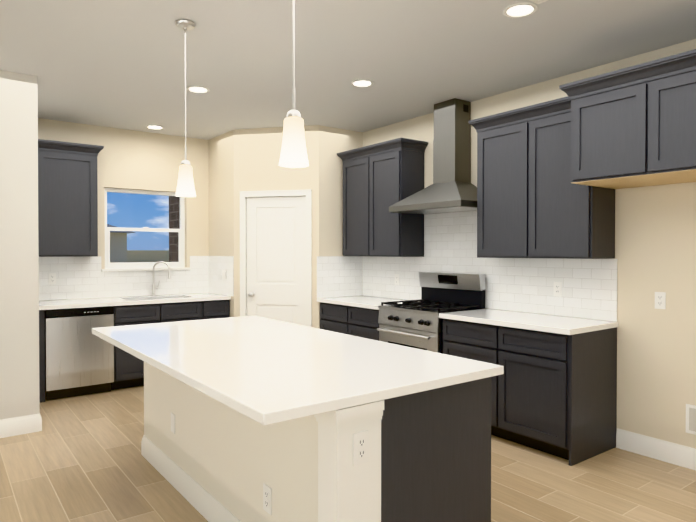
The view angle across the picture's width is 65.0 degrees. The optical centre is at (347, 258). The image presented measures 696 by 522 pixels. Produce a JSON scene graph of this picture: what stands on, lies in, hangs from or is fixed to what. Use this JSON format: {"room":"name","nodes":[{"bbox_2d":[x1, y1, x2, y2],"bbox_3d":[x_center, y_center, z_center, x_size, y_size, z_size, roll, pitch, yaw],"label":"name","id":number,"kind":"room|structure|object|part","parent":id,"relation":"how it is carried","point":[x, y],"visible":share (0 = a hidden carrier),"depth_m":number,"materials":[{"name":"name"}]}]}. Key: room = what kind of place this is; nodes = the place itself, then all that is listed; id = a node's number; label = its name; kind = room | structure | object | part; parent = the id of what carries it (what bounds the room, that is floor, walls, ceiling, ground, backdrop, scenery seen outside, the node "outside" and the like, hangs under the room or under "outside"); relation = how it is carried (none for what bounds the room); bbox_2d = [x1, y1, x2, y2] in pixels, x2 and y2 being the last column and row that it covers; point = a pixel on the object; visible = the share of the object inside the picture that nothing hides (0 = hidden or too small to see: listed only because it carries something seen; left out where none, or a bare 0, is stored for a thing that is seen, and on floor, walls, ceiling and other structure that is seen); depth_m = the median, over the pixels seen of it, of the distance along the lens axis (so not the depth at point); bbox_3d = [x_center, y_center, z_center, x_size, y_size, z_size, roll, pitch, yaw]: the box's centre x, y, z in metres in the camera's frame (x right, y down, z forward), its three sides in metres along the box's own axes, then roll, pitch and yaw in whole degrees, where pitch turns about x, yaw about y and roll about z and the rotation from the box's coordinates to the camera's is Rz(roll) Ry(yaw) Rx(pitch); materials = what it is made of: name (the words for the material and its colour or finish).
{"room":"kitchen","nodes":[
{"label":"kitchen","id":0,"kind":"room"},
{"bbox_2d":[0,70,39,419],"bbox_3d":[-5.024,-0.019,3.345,5.290,2.806,1.530,0,1,-37],"label":"wall","id":1,"kind":"structure","parent":0,"point":[19,321],"depth_m":4.24,"materials":[{"name":"white paint"}]},
{"bbox_2d":[0,414,41,437],"bbox_3d":[-4.554,1.322,2.747,5.305,0.138,0.015,0,1,-37],"label":"baseboard","id":2,"kind":"structure","parent":1,"relation":"attached to","point":[15,426],"depth_m":4.24,"materials":[{"name":"white wood"}]},
{"bbox_2d":[38,118,208,300],"bbox_3d":[-4.144,-0.039,5.055,8.750,2.806,0.150,0,1,-37],"label":"wall","id":3,"kind":"structure","parent":0,"point":[135,160],"depth_m":6.30,"materials":[{"name":"beige paint"}]},
{"bbox_2d":[38,139,103,256],"bbox_3d":[-2.954,-0.591,5.616,0.751,1.150,0.367,0,1,-37],"label":"upper cabinet","id":4,"kind":"object","parent":3,"relation":"attached to","point":[67,203],"visible":0.83,"depth_m":5.53,"materials":[{"name":"grey wood"}]},
{"bbox_2d":[39,256,233,300],"bbox_3d":[-2.331,0.211,5.875,2.046,0.456,0.714,0,1,-37],"label":"backsplash","id":5,"kind":"structure","parent":3,"relation":"attached to","point":[81,277],"depth_m":6.17,"materials":[{"name":"white tile"}]},
{"bbox_2d":[48,273,55,283],"bbox_3d":[-3.102,0.216,5.727,0.070,0.115,0.006,0,1,-37],"label":"electrical outlet","id":6,"kind":"object","parent":5,"relation":"attached to","point":[52,278],"visible":1,"depth_m":5.73,"materials":[{"name":"white plastic"}]},
{"bbox_2d":[222,270,226,279],"bbox_3d":[-1.445,0.194,6.375,0.007,0.115,0.115,0,1,-37],"label":"outlet","id":7,"kind":"object","parent":5,"relation":"attached to","point":[224,274],"visible":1,"depth_m":6.36,"materials":[{"name":"white plastic"}]},
{"bbox_2d":[102,188,190,271],"bbox_3d":[-2.351,-0.323,6.361,1.000,0.936,0.157,0,1,-37],"label":"window","id":8,"kind":"structure","parent":3,"relation":"in","point":[138,266],"depth_m":6.37,"materials":[{"name":"white plastic"}]},
{"bbox_2d":[208,125,362,328],"bbox_3d":[-0.779,-0.056,6.560,1.260,2.806,1.480,0,1,-37],"label":"wall","id":9,"kind":"structure","parent":0,"point":[244,160],"depth_m":6.12,"materials":[{"name":"beige paint"}]},
{"bbox_2d":[240,189,311,326],"bbox_3d":[-0.797,0.299,6.138,0.840,2.105,0.137,0,1,13],"label":"door frame","id":10,"kind":"structure","parent":9,"relation":"attached to","point":[307,193],"depth_m":6.07,"materials":[{"name":"white wood"}]},
{"bbox_2d":[247,196,305,325],"bbox_3d":[-0.803,0.327,6.124,0.502,2.025,0.565,0,1,-37],"label":"pantry door","id":11,"kind":"structure","parent":9,"relation":"in","point":[276,258],"depth_m":6.11,"materials":[{"name":"white wood"}]},
{"bbox_2d":[0,386,695,521],"bbox_3d":[-0.774,1.446,0.580,8.750,0.060,11.380,0,1,-37],"label":"floor","id":12,"kind":"structure","parent":0,"point":[79,459],"depth_m":3.40,"materials":[{"name":"brown wood"}]},
{"bbox_2d":[45,306,113,400],"bbox_3d":[-2.788,0.923,5.575,0.604,0.870,0.622,0,1,-37],"label":"dishwasher","id":13,"kind":"object","parent":12,"relation":"on","point":[79,358],"visible":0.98,"depth_m":5.31,"materials":[{"name":"silver metal"}]},
{"bbox_2d":[175,299,229,321],"bbox_3d":[-1.704,0.912,6.409,0.411,0.874,0.626,0,1,-37],"label":"base cabinet","id":14,"kind":"object","parent":12,"relation":"on","point":[196,310],"depth_m":6.09,"materials":[{"name":"black wood"}]},
{"bbox_2d":[39,293,230,309],"bbox_3d":[-2.353,0.547,5.907,2.046,0.214,0.643,0,1,-37],"label":"countertop","id":15,"kind":"structure","parent":14,"relation":"on","point":[92,302],"depth_m":5.74,"materials":[{"name":"white stone"}]},
{"bbox_2d":[151,261,170,295],"bbox_3d":[-2.159,0.234,6.300,0.190,0.402,0.150,0,1,-37],"label":"faucet","id":16,"kind":"object","parent":15,"relation":"on","point":[157,287],"visible":1,"depth_m":6.29,"materials":[{"name":"silver metal"}]},
{"bbox_2d":[135,356,503,521],"bbox_3d":[-0.408,0.950,3.110,0.880,0.874,2.393,0,1,-37],"label":"kitchen island","id":17,"kind":"object","parent":12,"relation":"on","point":[422,455],"depth_m":2.27,"materials":[{"name":"beige paint"}]},
{"bbox_2d":[92,316,503,427],"bbox_3d":[-0.508,0.493,3.038,1.200,0.038,2.410,0,1,-37],"label":"island countertop","id":18,"kind":"structure","parent":17,"relation":"on","point":[262,369],"depth_m":2.49,"materials":[{"name":"white stone"}]},
{"bbox_3d":[0.048,0.685,1.970,0.070,0.115,0.006,0,1,-37],"label":"outlet island post","id":19,"kind":"part","parent":17,"relation":"part of","materials":[{"name":"white plastic"}]},
{"bbox_2d":[320,302,378,340],"bbox_3d":[0.240,0.919,5.753,0.608,0.874,1.048,0,1,-37],"label":"base cabinet","id":20,"kind":"object","parent":12,"relation":"on","point":[355,321],"visible":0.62,"depth_m":5.53,"materials":[{"name":"black wood"}]},
{"bbox_2d":[317,296,419,309],"bbox_3d":[0.228,0.461,5.739,0.638,0.038,1.048,0,1,-37],"label":"countertop","id":21,"kind":"structure","parent":20,"relation":"on","point":[369,302],"depth_m":5.70,"materials":[{"name":"white stone"}]},
{"bbox_2d":[377,272,484,353],"bbox_3d":[0.732,0.754,4.983,0.666,1.222,0.760,0,1,-37],"label":"steel gas range","id":22,"kind":"object","parent":12,"relation":"on","point":[413,324],"visible":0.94,"depth_m":4.91,"materials":[{"name":"silver metal"}]},
{"bbox_2d":[443,318,616,465],"bbox_3d":[1.365,0.936,4.254,0.608,0.874,1.160,0,1,-37],"label":"base cabinet","id":23,"kind":"object","parent":12,"relation":"on","point":[554,394],"visible":0.88,"depth_m":3.84,"materials":[{"name":"black wood"}]},
{"bbox_2d":[439,309,618,334],"bbox_3d":[1.356,0.479,4.235,0.638,0.038,1.172,0,1,-37],"label":"countertop","id":24,"kind":"structure","parent":23,"relation":"on","point":[565,325],"depth_m":4.04,"materials":[{"name":"white stone"}]},
{"bbox_2d":[0,0,695,139],"bbox_3d":[-0.774,-1.430,0.547,8.750,0.080,11.380,0,1,-37],"label":"ceiling","id":25,"kind":"structure","parent":0,"point":[119,64],"depth_m":3.79,"materials":[{"name":"white paint"}]},
{"bbox_2d":[146,125,163,128],"bbox_3d":[-2.137,-1.446,6.038,0.190,0.008,0.190,0,1,-37],"label":"recessed light","id":26,"kind":"object","parent":25,"relation":"in","point":[154,127],"visible":0.94,"depth_m":6.03,"materials":[{"name":"white"}]},
{"bbox_2d":[175,19,195,196],"bbox_3d":[-0.985,-0.899,3.308,0.118,1.042,0.118,0,1,-37],"label":"pendant light","id":27,"kind":"object","parent":25,"relation":"hanging from","point":[185,186],"visible":1,"depth_m":3.28,"materials":[{"name":"white glass"}]},
{"bbox_3d":[-0.985,-0.469,3.313,0.118,0.182,0.118,0,1,-37],"label":"lamp shade","id":28,"kind":"part","parent":27,"relation":"part of","materials":[{"name":"white glass"}]},
{"bbox_2d":[187,86,209,92],"bbox_3d":[-1.273,-1.430,4.636,0.190,0.008,0.190,0,1,-37],"label":"recessed light","id":29,"kind":"object","parent":25,"relation":"in","point":[197,89],"visible":0.96,"depth_m":4.63,"materials":[{"name":"white"}]},
{"bbox_2d":[279,0,308,167],"bbox_3d":[-0.213,-0.885,2.137,0.118,1.042,0.118,0,1,-37],"label":"pendant light","id":30,"kind":"object","parent":25,"relation":"hanging from","point":[293,153],"visible":1,"depth_m":2.11,"materials":[{"name":"white glass"}]},
{"bbox_3d":[-0.213,-0.455,2.142,0.118,0.182,0.118,0,1,-37],"label":"lamp shade","id":31,"kind":"part","parent":30,"relation":"part of","materials":[{"name":"white glass"}]},
{"bbox_2d":[351,80,373,86],"bbox_3d":[0.117,-1.428,4.466,0.190,0.008,0.190,0,1,-37],"label":"recessed light","id":32,"kind":"object","parent":25,"relation":"in","point":[362,83],"visible":0.98,"depth_m":4.47,"materials":[{"name":"white"}]},
{"bbox_2d":[503,3,537,17],"bbox_3d":[0.981,-1.412,3.114,0.190,0.008,0.190,0,1,-37],"label":"recessed light","id":33,"kind":"object","parent":25,"relation":"in","point":[517,10],"visible":1,"depth_m":3.11,"materials":[{"name":"white"}]},
{"bbox_2d":[529,0,547,3],"bbox_3d":[0.981,-1.409,2.864,0.320,0.011,0.180,0,1,-37],"label":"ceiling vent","id":34,"kind":"object","parent":25,"relation":"in","point":[538,1],"visible":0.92,"depth_m":3.00,"materials":[{"name":"white"}]},
{"bbox_2d":[363,39,695,448],"bbox_3d":[2.710,-0.016,3.083,0.150,2.806,11.230,0,1,-37],"label":"wall","id":35,"kind":"structure","parent":0,"point":[655,238],"depth_m":3.79,"materials":[{"name":"beige paint"}]},
{"bbox_2d":[337,138,427,256],"bbox_3d":[0.339,-0.594,5.804,0.367,1.150,1.066,0,1,-37],"label":"upper cabinet","id":36,"kind":"object","parent":35,"relation":"attached to","point":[379,179],"visible":0.98,"depth_m":5.55,"materials":[{"name":"grey wood"}]},
{"bbox_2d":[389,98,476,213],"bbox_3d":[0.855,-0.935,4.994,0.488,1.004,0.900,0,1,-37],"label":"range hood","id":37,"kind":"object","parent":35,"relation":"attached to","point":[452,188],"visible":0.96,"depth_m":4.97,"materials":[{"name":"silver metal"}]},
{"bbox_2d":[317,210,617,321],"bbox_3d":[0.807,0.007,4.961,0.638,0.884,2.978,0,1,-37],"label":"backsplash","id":38,"kind":"structure","parent":35,"relation":"attached to","point":[589,288],"depth_m":4.99,"materials":[{"name":"white tile"}]},
{"bbox_2d":[395,274,398,284],"bbox_3d":[0.523,0.230,5.852,0.006,0.115,0.070,0,1,-37],"label":"electrical outlet","id":39,"kind":"object","parent":38,"relation":"attached to","point":[396,279],"visible":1,"depth_m":5.85,"materials":[{"name":"white plastic"}]},
{"bbox_2d":[554,282,561,296],"bbox_3d":[1.663,0.247,4.332,0.006,0.115,0.070,0,1,-37],"label":"electrical outlet","id":40,"kind":"object","parent":38,"relation":"attached to","point":[557,289],"visible":1,"depth_m":4.33,"materials":[{"name":"white plastic"}]},
{"bbox_2d":[468,96,614,258],"bbox_3d":[1.478,-0.576,4.285,0.367,1.150,1.064,0,1,-37],"label":"upper cabinet","id":41,"kind":"object","parent":35,"relation":"attached to","point":[533,201],"visible":0.9,"depth_m":4.12,"materials":[{"name":"grey wood"}]},
{"bbox_2d":[559,49,695,188],"bbox_3d":[1.985,-0.817,3.378,0.642,0.647,1.093,0,1,-37],"label":"upper cabinet","id":42,"kind":"object","parent":35,"relation":"attached to","point":[633,126],"visible":1,"depth_m":3.28,"materials":[{"name":"grey wood"}]},
{"bbox_2d":[616,428,695,470],"bbox_3d":[3.504,1.332,1.904,0.015,0.138,5.166,0,1,-37],"label":"baseboard","id":43,"kind":"structure","parent":35,"relation":"attached to","point":[666,451],"depth_m":3.74,"materials":[{"name":"white wood"}]},
{"bbox_2d":[655,292,665,308],"bbox_3d":[2.130,0.289,3.727,0.006,0.115,0.070,0,1,-37],"label":"outlet","id":44,"kind":"object","parent":35,"relation":"attached to","point":[660,300],"visible":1,"depth_m":3.72,"materials":[{"name":"white plastic"}]},
{"bbox_2d":[686,404,695,434],"bbox_3d":[2.275,1.057,3.532,0.022,0.190,0.170,0,1,-37],"label":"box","id":45,"kind":"object","parent":35,"relation":"attached to","point":[690,419],"visible":1,"depth_m":3.58,"materials":[{"name":"white plastic"}]},
{"label":"outside","id":46,"kind":"structure","parent":0,"visible":0},
{"bbox_3d":[-37.982,0.874,75.555,150.000,0.050,153.210,0,1,-37],"label":"ground","id":47,"kind":"structure","parent":46,"visible":0},
{"bbox_2d":[107,224,135,262],"bbox_3d":[-25.703,-1.467,37.990,17.600,5.500,13.000,0,1,-37],"label":"neighbouring house","id":48,"kind":"structure","parent":47,"relation":"on","point":[116,246],"depth_m":37.84,"materials":[{"name":"beige paint"}]},
{"bbox_2d":[127,250,168,261],"bbox_3d":[-10.036,-0.152,79.949,160.000,1.900,0.300,0,1,-37],"label":"fence","id":49,"kind":"object","parent":47,"relation":"on","point":[149,254],"depth_m":68.44,"materials":[{"name":"beige"}]},
{"bbox_2d":[169,196,179,261],"bbox_3d":[-1.965,-0.113,7.357,0.600,3.500,0.880,0,1,-37],"label":"brick","id":50,"kind":"object","parent":47,"relation":"on","point":[173,243],"depth_m":7.36,"materials":[{"name":"brown brick"}]}
]}

